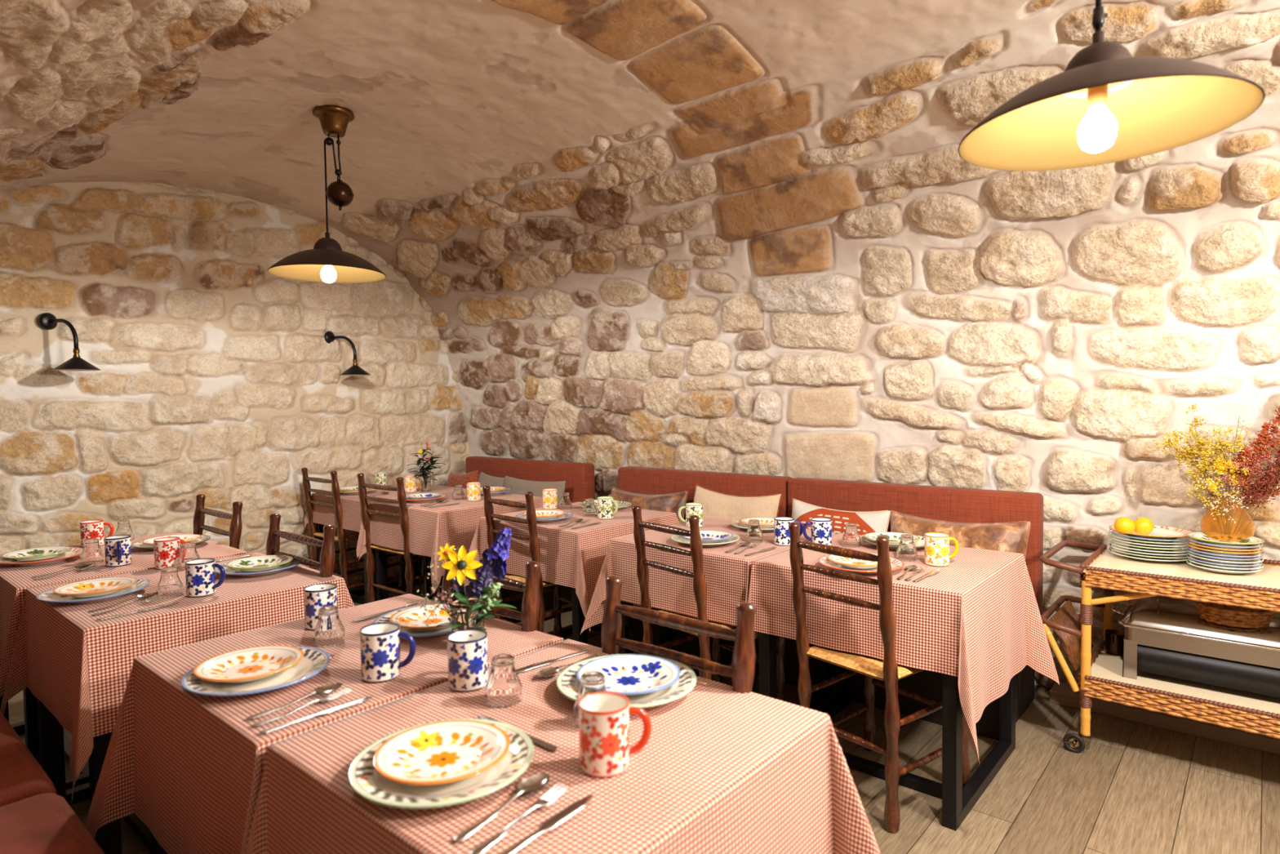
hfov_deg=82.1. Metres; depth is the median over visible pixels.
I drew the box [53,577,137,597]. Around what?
plate
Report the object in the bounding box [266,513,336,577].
chair
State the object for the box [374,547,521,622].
dining table
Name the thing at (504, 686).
tumbler
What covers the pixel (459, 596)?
leafy sprig
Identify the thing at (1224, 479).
dried spray
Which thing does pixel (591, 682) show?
tumbler
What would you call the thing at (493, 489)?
plate
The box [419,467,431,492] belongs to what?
flower vase
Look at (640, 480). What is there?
bench
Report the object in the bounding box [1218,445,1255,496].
amaranth
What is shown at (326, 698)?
fork
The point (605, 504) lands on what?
mug
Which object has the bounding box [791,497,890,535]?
cushion
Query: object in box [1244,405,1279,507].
amaranth
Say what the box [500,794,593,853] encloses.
knife
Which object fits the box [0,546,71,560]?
plate
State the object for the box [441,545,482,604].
daisy
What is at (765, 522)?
plate
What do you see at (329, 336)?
wall lamp
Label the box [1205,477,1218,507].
strawflower
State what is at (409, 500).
dinner plate
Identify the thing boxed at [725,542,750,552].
spoon
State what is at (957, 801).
dining table
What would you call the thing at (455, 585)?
sprig
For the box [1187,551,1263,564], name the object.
plate
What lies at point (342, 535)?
chair
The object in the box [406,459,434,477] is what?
twig
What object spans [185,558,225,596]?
mug
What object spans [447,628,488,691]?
mug
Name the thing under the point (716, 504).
cushion
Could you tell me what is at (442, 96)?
ceiling
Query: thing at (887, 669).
chair
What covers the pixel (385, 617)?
dinner plate
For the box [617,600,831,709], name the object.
dining table
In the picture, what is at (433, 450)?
twig
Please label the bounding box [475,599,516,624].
leafy sprig
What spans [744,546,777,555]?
knife
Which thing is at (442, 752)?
plate
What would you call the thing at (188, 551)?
tumbler
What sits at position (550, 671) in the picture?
spoon
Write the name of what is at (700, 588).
chair
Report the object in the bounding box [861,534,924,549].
dinner plate
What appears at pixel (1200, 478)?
dried spray
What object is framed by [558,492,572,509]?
tumbler
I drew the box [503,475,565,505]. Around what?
cushion
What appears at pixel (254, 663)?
plate
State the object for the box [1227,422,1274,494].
amaranth
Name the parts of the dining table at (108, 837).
leg, foot rail, leg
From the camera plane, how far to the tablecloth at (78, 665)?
2.21 m
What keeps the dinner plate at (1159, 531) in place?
on the plate at (1179, 539)
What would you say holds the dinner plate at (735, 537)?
on the tablecloth at (727, 575)
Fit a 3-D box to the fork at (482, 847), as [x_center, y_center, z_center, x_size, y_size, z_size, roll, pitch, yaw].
[-0.169,0.558,1.052,0.026,0.011,0.198,1,3,33]
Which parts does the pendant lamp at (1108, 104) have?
bulb, cord, lamp shade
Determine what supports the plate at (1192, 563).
on the trolley
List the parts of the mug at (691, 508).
handle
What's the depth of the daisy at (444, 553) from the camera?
1.79 m
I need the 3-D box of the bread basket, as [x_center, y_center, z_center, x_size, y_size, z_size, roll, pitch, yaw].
[2.120,0.668,2.622,0.223,0.058,0.157,1,3,39]
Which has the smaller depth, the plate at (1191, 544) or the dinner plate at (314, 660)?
the dinner plate at (314, 660)
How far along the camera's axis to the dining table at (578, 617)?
3.43 m
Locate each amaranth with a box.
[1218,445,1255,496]
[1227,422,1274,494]
[1233,465,1279,515]
[1241,446,1279,513]
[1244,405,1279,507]
[1249,473,1279,515]
[1251,459,1279,519]
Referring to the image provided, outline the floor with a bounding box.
[8,573,1279,853]
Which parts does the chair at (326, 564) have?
post, post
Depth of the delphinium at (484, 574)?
1.79 m
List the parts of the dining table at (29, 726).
leg, foot rail, leg, foot rail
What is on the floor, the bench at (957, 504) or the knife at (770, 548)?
the bench at (957, 504)
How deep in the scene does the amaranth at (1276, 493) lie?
2.74 m
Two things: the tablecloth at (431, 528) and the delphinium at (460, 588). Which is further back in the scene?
the tablecloth at (431, 528)
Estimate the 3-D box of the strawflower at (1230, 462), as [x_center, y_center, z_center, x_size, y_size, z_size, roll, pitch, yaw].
[2.222,0.299,2.763,0.080,0.364,0.038,-2,3,-40]
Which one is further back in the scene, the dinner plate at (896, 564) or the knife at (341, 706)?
the dinner plate at (896, 564)
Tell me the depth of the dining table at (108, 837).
2.45 m
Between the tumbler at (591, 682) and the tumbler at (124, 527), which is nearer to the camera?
the tumbler at (591, 682)
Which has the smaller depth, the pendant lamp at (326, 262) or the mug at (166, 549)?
the mug at (166, 549)
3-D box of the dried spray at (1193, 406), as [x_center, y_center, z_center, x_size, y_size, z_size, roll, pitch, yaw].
[2.133,0.195,2.825,0.151,0.569,0.243,-3,3,-45]
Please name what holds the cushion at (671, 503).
on the bench at (640, 480)
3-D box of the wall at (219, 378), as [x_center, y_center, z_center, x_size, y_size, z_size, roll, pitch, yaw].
[-2.749,-0.198,4.647,0.059,2.848,4.392,1,3,41]
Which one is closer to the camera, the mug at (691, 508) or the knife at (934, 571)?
the knife at (934, 571)
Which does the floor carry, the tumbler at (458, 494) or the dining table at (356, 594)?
the dining table at (356, 594)
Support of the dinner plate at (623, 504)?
on the tablecloth at (575, 557)
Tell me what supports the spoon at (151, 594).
on the tablecloth at (78, 665)
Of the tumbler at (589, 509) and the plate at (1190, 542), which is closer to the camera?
the plate at (1190, 542)
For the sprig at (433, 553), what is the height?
0.213 m
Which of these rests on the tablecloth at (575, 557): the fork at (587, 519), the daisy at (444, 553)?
the fork at (587, 519)
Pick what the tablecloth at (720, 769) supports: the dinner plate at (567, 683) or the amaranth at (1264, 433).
the dinner plate at (567, 683)
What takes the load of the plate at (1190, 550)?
on the plate at (1256, 561)
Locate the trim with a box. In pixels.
[1049,681,1279,755]
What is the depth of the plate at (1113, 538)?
2.88 m
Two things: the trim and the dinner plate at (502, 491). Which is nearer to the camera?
the trim
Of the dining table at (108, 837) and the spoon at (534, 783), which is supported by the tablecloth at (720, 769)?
the spoon at (534, 783)
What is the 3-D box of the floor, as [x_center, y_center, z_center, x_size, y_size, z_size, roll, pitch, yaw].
[0.699,1.319,1.730,9.150,0.060,4.160,1,3,41]
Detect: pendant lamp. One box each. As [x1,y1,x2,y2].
[266,104,386,283]
[958,0,1265,171]
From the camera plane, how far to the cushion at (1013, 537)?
3.20 m
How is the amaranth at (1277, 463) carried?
in the flower vase at (1242, 527)
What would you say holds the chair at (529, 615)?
on the floor
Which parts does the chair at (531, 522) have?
post, seat, post, leg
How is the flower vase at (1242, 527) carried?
on the trolley
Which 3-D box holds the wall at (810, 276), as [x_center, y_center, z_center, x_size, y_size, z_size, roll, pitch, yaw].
[1.654,-0.083,2.820,9.160,2.639,1.191,1,3,41]
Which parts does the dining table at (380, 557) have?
leg, leg, foot rail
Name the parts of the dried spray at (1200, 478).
stem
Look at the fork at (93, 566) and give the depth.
2.67 m
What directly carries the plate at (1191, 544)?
on the plate at (1240, 557)
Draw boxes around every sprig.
[405,552,455,626]
[436,584,463,621]
[436,608,451,626]
[451,592,487,631]
[471,581,503,618]
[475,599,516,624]
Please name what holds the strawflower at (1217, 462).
in the flower vase at (1242, 527)
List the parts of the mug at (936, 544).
handle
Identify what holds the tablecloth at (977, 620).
on the dining table at (957, 801)
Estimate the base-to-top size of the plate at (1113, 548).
0.021 m
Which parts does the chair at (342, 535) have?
post, seat, post, leg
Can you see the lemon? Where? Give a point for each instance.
(1125, 524)
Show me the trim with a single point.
(1062, 694)
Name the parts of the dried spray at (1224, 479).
stem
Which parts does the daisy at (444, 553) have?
stem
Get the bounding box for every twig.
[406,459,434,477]
[409,453,432,476]
[410,445,431,476]
[414,449,440,475]
[414,455,442,478]
[416,458,444,480]
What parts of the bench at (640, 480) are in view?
backrest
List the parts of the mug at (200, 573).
handle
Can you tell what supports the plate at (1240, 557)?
on the plate at (1190, 550)
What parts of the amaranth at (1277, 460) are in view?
stem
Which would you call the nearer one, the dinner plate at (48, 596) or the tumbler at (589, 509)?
the dinner plate at (48, 596)
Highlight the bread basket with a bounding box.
[1195,600,1275,628]
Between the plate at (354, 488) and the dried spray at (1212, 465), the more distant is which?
the plate at (354, 488)
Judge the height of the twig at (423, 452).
0.310 m
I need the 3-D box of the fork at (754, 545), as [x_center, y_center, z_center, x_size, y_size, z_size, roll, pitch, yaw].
[0.428,0.482,2.929,0.026,0.011,0.198,1,3,37]
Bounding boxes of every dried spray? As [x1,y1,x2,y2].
[1151,428,1226,515]
[1152,404,1233,493]
[1180,464,1251,519]
[1196,416,1251,495]
[1196,428,1249,506]
[1198,454,1279,498]
[1202,425,1245,508]
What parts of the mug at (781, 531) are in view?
handle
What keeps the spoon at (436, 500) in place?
on the tablecloth at (431, 528)
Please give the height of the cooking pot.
0.088 m
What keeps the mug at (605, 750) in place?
on the tablecloth at (720, 769)
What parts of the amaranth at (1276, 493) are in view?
stem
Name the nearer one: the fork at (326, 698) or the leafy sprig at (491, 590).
the fork at (326, 698)
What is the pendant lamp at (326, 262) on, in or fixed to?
hanging from the ceiling
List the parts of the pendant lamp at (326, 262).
lamp shade, bulb, cord, lift cord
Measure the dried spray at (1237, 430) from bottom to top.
0.521 m
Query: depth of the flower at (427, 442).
4.96 m
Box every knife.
[96,601,179,620]
[215,554,251,561]
[259,696,371,733]
[351,603,417,621]
[428,502,460,507]
[477,715,557,750]
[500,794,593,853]
[515,648,589,672]
[571,521,600,528]
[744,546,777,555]
[913,568,940,581]
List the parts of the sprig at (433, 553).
stem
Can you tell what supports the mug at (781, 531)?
on the tablecloth at (727, 575)
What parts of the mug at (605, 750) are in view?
handle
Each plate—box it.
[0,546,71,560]
[0,547,83,566]
[36,577,150,604]
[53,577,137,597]
[131,534,210,550]
[142,533,201,544]
[180,645,330,696]
[193,644,303,682]
[215,560,301,576]
[226,555,293,571]
[330,488,376,494]
[339,485,368,492]
[348,718,533,808]
[373,603,452,637]
[373,720,510,785]
[389,603,450,630]
[405,493,440,499]
[406,493,446,502]
[480,486,506,493]
[480,488,511,495]
[515,511,573,522]
[522,509,565,519]
[556,653,696,708]
[576,654,679,695]
[579,501,631,510]
[582,499,620,507]
[671,533,740,546]
[681,529,733,542]
[730,519,773,532]
[739,517,773,528]
[817,554,904,574]
[826,552,891,568]
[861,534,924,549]
[863,531,919,545]
[1107,542,1191,556]
[1107,546,1190,561]
[1108,524,1194,539]
[1108,531,1190,545]
[1108,536,1191,550]
[1109,529,1190,542]
[1109,533,1190,547]
[1109,539,1189,553]
[1109,546,1189,559]
[1186,531,1264,546]
[1186,537,1262,549]
[1186,542,1262,555]
[1186,547,1262,561]
[1186,553,1262,568]
[1186,559,1262,573]
[1187,540,1263,552]
[1187,546,1263,559]
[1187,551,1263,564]
[1187,557,1263,570]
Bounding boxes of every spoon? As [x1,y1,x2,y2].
[31,563,93,577]
[88,592,155,611]
[245,683,342,719]
[419,500,443,506]
[453,773,549,841]
[537,653,598,677]
[559,518,583,526]
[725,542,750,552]
[897,564,917,579]
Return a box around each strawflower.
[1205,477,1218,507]
[1214,461,1227,493]
[1222,458,1235,493]
[1226,469,1239,494]
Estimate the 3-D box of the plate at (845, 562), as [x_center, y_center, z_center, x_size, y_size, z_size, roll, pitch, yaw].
[0.772,0.474,2.591,0.224,0.022,0.224,1,3,35]
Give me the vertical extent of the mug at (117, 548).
0.106 m
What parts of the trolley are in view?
rack panel, handle, handle, leg, leg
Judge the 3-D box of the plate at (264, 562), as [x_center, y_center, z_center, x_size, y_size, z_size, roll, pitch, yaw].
[-1.380,0.499,2.668,0.216,0.022,0.216,-1,2,-13]
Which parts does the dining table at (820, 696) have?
leg, leg, leg, foot rail, leg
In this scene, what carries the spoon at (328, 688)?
on the tablecloth at (189, 766)
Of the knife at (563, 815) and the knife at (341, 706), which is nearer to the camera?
the knife at (563, 815)
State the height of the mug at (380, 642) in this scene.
0.106 m
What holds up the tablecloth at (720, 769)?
on the dining table
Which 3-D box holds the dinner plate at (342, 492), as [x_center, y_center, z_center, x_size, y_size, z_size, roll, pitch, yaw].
[-1.930,0.433,4.958,0.290,0.024,0.290,1,3,38]
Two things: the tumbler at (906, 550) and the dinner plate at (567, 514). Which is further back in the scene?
the dinner plate at (567, 514)
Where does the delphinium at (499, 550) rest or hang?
in the flower vase at (466, 618)
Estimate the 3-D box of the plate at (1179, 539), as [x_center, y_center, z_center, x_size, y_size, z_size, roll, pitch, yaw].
[2.054,0.437,2.949,0.286,0.021,0.286,0,2,25]
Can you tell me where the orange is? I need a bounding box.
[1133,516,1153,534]
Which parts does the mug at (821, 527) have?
handle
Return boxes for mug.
[80,520,114,546]
[104,534,131,566]
[153,536,185,568]
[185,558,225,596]
[303,582,337,630]
[360,622,416,682]
[374,471,387,485]
[404,475,420,492]
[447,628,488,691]
[466,482,480,501]
[542,488,557,509]
[578,691,651,777]
[597,496,617,519]
[677,502,702,527]
[773,516,802,545]
[802,517,831,545]
[924,532,959,566]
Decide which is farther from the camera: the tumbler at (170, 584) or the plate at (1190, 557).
the plate at (1190, 557)
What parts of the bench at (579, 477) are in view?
backrest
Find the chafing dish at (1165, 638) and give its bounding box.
[1111,599,1279,697]
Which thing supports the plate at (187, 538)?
on the dinner plate at (139, 544)
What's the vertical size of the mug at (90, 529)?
0.106 m
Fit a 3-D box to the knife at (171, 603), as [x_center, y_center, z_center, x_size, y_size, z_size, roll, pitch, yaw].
[-1.470,0.539,2.157,0.021,0.002,0.215,1,3,35]
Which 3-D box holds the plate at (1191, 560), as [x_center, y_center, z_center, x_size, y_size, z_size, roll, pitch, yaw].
[2.173,0.511,2.728,0.220,0.021,0.220,-1,2,-3]
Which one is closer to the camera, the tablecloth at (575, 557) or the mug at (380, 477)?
the tablecloth at (575, 557)
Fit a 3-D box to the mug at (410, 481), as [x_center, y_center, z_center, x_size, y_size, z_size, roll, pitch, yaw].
[-1.552,0.387,4.997,0.111,0.106,0.083,0,2,29]
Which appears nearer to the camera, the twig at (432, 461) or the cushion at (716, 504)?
the cushion at (716, 504)
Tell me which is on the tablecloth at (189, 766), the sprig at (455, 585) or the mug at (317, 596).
the mug at (317, 596)
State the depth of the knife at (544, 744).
1.29 m
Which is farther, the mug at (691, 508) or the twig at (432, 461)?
the twig at (432, 461)
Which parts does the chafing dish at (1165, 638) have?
handle, leg, lid, stand frame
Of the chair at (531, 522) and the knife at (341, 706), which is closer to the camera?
the knife at (341, 706)
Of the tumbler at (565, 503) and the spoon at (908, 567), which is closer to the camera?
the spoon at (908, 567)
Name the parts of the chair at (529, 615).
post, post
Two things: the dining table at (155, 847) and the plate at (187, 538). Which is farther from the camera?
the plate at (187, 538)
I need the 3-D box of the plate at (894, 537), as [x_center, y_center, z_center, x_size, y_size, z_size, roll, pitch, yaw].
[1.021,0.456,2.982,0.216,0.022,0.216,-2,3,-39]
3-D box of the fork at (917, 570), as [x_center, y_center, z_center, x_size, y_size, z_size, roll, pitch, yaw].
[0.932,0.492,2.481,0.026,0.011,0.198,1,3,37]
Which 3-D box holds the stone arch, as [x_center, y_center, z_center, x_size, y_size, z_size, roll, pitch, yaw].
[-0.207,0.027,0.648,9.156,2.624,1.429,1,3,41]
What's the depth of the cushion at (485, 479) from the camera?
5.46 m
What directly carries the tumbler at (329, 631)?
on the tablecloth at (189, 766)
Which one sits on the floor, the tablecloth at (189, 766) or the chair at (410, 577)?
the chair at (410, 577)
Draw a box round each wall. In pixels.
[0,181,469,588]
[337,0,1279,688]
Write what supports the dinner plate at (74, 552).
on the tablecloth at (14, 580)
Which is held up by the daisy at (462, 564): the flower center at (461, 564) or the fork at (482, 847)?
the flower center at (461, 564)
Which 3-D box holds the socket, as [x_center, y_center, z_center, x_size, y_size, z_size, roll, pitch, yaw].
[0.919,-0.663,1.474,0.036,0.072,0.036,1,3,41]
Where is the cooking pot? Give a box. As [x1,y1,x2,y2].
[1104,629,1124,655]
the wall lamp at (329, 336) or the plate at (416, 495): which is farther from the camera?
the wall lamp at (329, 336)
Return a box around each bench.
[0,711,56,807]
[0,792,104,853]
[419,456,595,611]
[587,466,792,665]
[755,477,1043,740]
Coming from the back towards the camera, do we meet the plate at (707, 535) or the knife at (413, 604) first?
the plate at (707, 535)
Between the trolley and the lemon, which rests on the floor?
the trolley
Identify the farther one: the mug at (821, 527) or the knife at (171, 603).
the mug at (821, 527)
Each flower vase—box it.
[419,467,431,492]
[448,595,485,632]
[1200,492,1254,541]
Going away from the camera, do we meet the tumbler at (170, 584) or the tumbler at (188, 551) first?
the tumbler at (170, 584)
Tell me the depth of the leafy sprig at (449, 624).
1.79 m
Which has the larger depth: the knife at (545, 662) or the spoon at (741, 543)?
the spoon at (741, 543)
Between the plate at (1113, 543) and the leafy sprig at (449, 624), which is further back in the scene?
the plate at (1113, 543)
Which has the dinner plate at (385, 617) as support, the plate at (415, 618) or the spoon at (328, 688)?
the plate at (415, 618)
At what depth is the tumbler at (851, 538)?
2.97 m
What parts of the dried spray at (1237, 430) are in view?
stem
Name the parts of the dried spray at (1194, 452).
stem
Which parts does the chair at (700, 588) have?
post, seat, post, leg, leg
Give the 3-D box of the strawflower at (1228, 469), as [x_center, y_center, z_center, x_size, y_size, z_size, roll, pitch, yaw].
[2.236,0.318,2.770,0.043,0.325,0.058,1,3,41]
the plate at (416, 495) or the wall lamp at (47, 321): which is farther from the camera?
the plate at (416, 495)
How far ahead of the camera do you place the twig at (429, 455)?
4.96 m
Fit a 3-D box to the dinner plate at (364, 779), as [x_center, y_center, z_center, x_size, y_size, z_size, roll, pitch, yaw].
[-0.319,0.550,1.197,0.290,0.024,0.290,-1,2,-15]
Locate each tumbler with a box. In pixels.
[80,538,104,564]
[114,520,134,540]
[155,566,183,598]
[177,542,200,568]
[312,605,345,647]
[452,484,464,499]
[484,653,522,707]
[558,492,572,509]
[573,671,606,727]
[582,497,596,516]
[745,519,763,542]
[841,523,861,546]
[896,533,917,560]
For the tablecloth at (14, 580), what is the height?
0.438 m
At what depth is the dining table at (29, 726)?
2.52 m
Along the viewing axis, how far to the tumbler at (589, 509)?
3.83 m
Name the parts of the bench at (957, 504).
backrest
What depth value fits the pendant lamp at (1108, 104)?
1.50 m
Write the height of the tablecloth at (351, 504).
0.350 m
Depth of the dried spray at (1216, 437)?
2.74 m
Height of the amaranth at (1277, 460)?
0.525 m
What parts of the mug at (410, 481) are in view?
handle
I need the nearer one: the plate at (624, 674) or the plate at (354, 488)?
the plate at (624, 674)
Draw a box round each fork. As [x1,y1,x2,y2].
[33,564,97,579]
[91,594,164,615]
[251,686,354,726]
[469,781,571,853]
[564,519,591,527]
[734,542,760,553]
[904,565,928,580]
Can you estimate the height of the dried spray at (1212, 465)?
0.477 m
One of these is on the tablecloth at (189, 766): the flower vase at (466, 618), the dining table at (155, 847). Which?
the flower vase at (466, 618)
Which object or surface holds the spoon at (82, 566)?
on the tablecloth at (14, 580)
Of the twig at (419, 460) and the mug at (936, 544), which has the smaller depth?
the mug at (936, 544)
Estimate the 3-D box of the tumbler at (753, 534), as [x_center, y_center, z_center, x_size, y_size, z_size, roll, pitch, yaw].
[0.483,0.438,3.107,0.074,0.088,0.074,1,3,36]
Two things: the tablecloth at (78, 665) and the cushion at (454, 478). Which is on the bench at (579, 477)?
the cushion at (454, 478)
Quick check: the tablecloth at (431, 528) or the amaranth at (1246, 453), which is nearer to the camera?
the amaranth at (1246, 453)
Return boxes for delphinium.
[449,560,466,605]
[465,547,494,603]
[480,527,511,602]
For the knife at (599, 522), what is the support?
on the tablecloth at (575, 557)
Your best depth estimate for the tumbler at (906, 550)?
2.70 m
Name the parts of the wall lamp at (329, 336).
wall plate, arm, lamp shade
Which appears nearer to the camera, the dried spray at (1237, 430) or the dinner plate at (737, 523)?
the dried spray at (1237, 430)
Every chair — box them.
[192,493,243,549]
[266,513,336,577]
[301,467,405,595]
[356,472,466,603]
[441,545,540,631]
[482,485,601,648]
[601,575,755,693]
[631,505,786,701]
[788,521,970,833]
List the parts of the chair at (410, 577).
post, seat, post, leg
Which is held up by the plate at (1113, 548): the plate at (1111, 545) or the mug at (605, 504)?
the plate at (1111, 545)
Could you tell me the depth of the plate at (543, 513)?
3.78 m
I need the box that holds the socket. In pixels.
[1087,84,1107,113]
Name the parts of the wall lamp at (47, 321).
wall plate, arm, lamp shade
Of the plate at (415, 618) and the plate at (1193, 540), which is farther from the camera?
the plate at (1193, 540)
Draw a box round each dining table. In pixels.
[0,663,89,790]
[36,697,150,853]
[149,830,167,853]
[315,523,464,604]
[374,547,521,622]
[487,586,672,654]
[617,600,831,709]
[758,631,1015,831]
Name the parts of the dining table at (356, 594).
leg, leg, foot rail, leg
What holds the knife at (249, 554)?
on the tablecloth at (78, 665)
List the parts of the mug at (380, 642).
handle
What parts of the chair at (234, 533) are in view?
post, post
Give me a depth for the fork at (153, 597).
2.21 m
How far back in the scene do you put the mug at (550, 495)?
4.10 m
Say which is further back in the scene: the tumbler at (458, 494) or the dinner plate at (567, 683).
the tumbler at (458, 494)
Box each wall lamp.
[37,312,100,370]
[324,331,370,375]
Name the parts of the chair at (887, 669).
post, seat, leg, post, leg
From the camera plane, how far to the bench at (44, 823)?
1.54 m
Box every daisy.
[436,542,460,605]
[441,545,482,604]
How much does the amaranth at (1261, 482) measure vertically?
0.343 m
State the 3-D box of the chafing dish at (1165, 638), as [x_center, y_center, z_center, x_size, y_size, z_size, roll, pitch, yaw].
[2.245,0.803,2.610,0.958,0.292,0.356,1,3,41]
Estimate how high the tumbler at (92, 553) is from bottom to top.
0.088 m
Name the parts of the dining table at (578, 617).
foot rail, leg, leg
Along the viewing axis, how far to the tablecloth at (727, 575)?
3.00 m
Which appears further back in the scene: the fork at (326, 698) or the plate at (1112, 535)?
the plate at (1112, 535)
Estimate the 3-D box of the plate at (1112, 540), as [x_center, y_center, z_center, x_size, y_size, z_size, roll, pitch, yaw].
[2.053,0.471,2.952,0.286,0.021,0.286,0,2,17]
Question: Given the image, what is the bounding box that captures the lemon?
[1114,516,1135,534]
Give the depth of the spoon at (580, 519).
3.63 m
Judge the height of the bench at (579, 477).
0.928 m
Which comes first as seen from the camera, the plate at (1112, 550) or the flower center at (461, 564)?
the flower center at (461, 564)
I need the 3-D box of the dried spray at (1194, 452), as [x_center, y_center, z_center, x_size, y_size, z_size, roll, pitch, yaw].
[2.136,0.242,2.829,0.203,0.476,0.205,-1,2,-6]
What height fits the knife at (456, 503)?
0.002 m
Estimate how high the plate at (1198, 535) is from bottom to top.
0.022 m
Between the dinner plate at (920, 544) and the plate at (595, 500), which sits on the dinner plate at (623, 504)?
the plate at (595, 500)
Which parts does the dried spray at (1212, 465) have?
stem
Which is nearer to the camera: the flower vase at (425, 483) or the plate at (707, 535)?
the plate at (707, 535)
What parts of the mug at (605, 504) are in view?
handle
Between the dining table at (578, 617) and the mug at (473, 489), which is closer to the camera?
the dining table at (578, 617)
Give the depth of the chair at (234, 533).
3.33 m
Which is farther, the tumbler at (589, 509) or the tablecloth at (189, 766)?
the tumbler at (589, 509)
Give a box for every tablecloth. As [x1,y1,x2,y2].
[0,531,249,697]
[0,551,354,806]
[84,593,564,853]
[244,639,880,853]
[304,482,466,557]
[358,489,542,593]
[462,502,679,631]
[580,517,835,633]
[747,533,1059,763]
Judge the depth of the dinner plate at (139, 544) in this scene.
3.13 m
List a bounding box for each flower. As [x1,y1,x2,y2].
[425,441,429,465]
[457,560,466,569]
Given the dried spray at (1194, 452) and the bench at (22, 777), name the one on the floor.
the bench at (22, 777)
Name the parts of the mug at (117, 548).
handle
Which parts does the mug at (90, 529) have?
handle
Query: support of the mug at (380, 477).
on the tablecloth at (351, 504)
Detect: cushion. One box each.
[446,469,479,488]
[477,471,505,487]
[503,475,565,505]
[610,486,688,523]
[693,484,781,520]
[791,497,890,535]
[890,510,1031,559]
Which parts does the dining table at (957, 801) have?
leg, foot rail, leg, leg, foot rail, leg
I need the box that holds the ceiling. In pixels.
[62,0,1029,229]
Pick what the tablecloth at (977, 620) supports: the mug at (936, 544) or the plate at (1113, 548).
the mug at (936, 544)
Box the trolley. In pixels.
[1039,540,1279,752]
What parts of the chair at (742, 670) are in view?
post, post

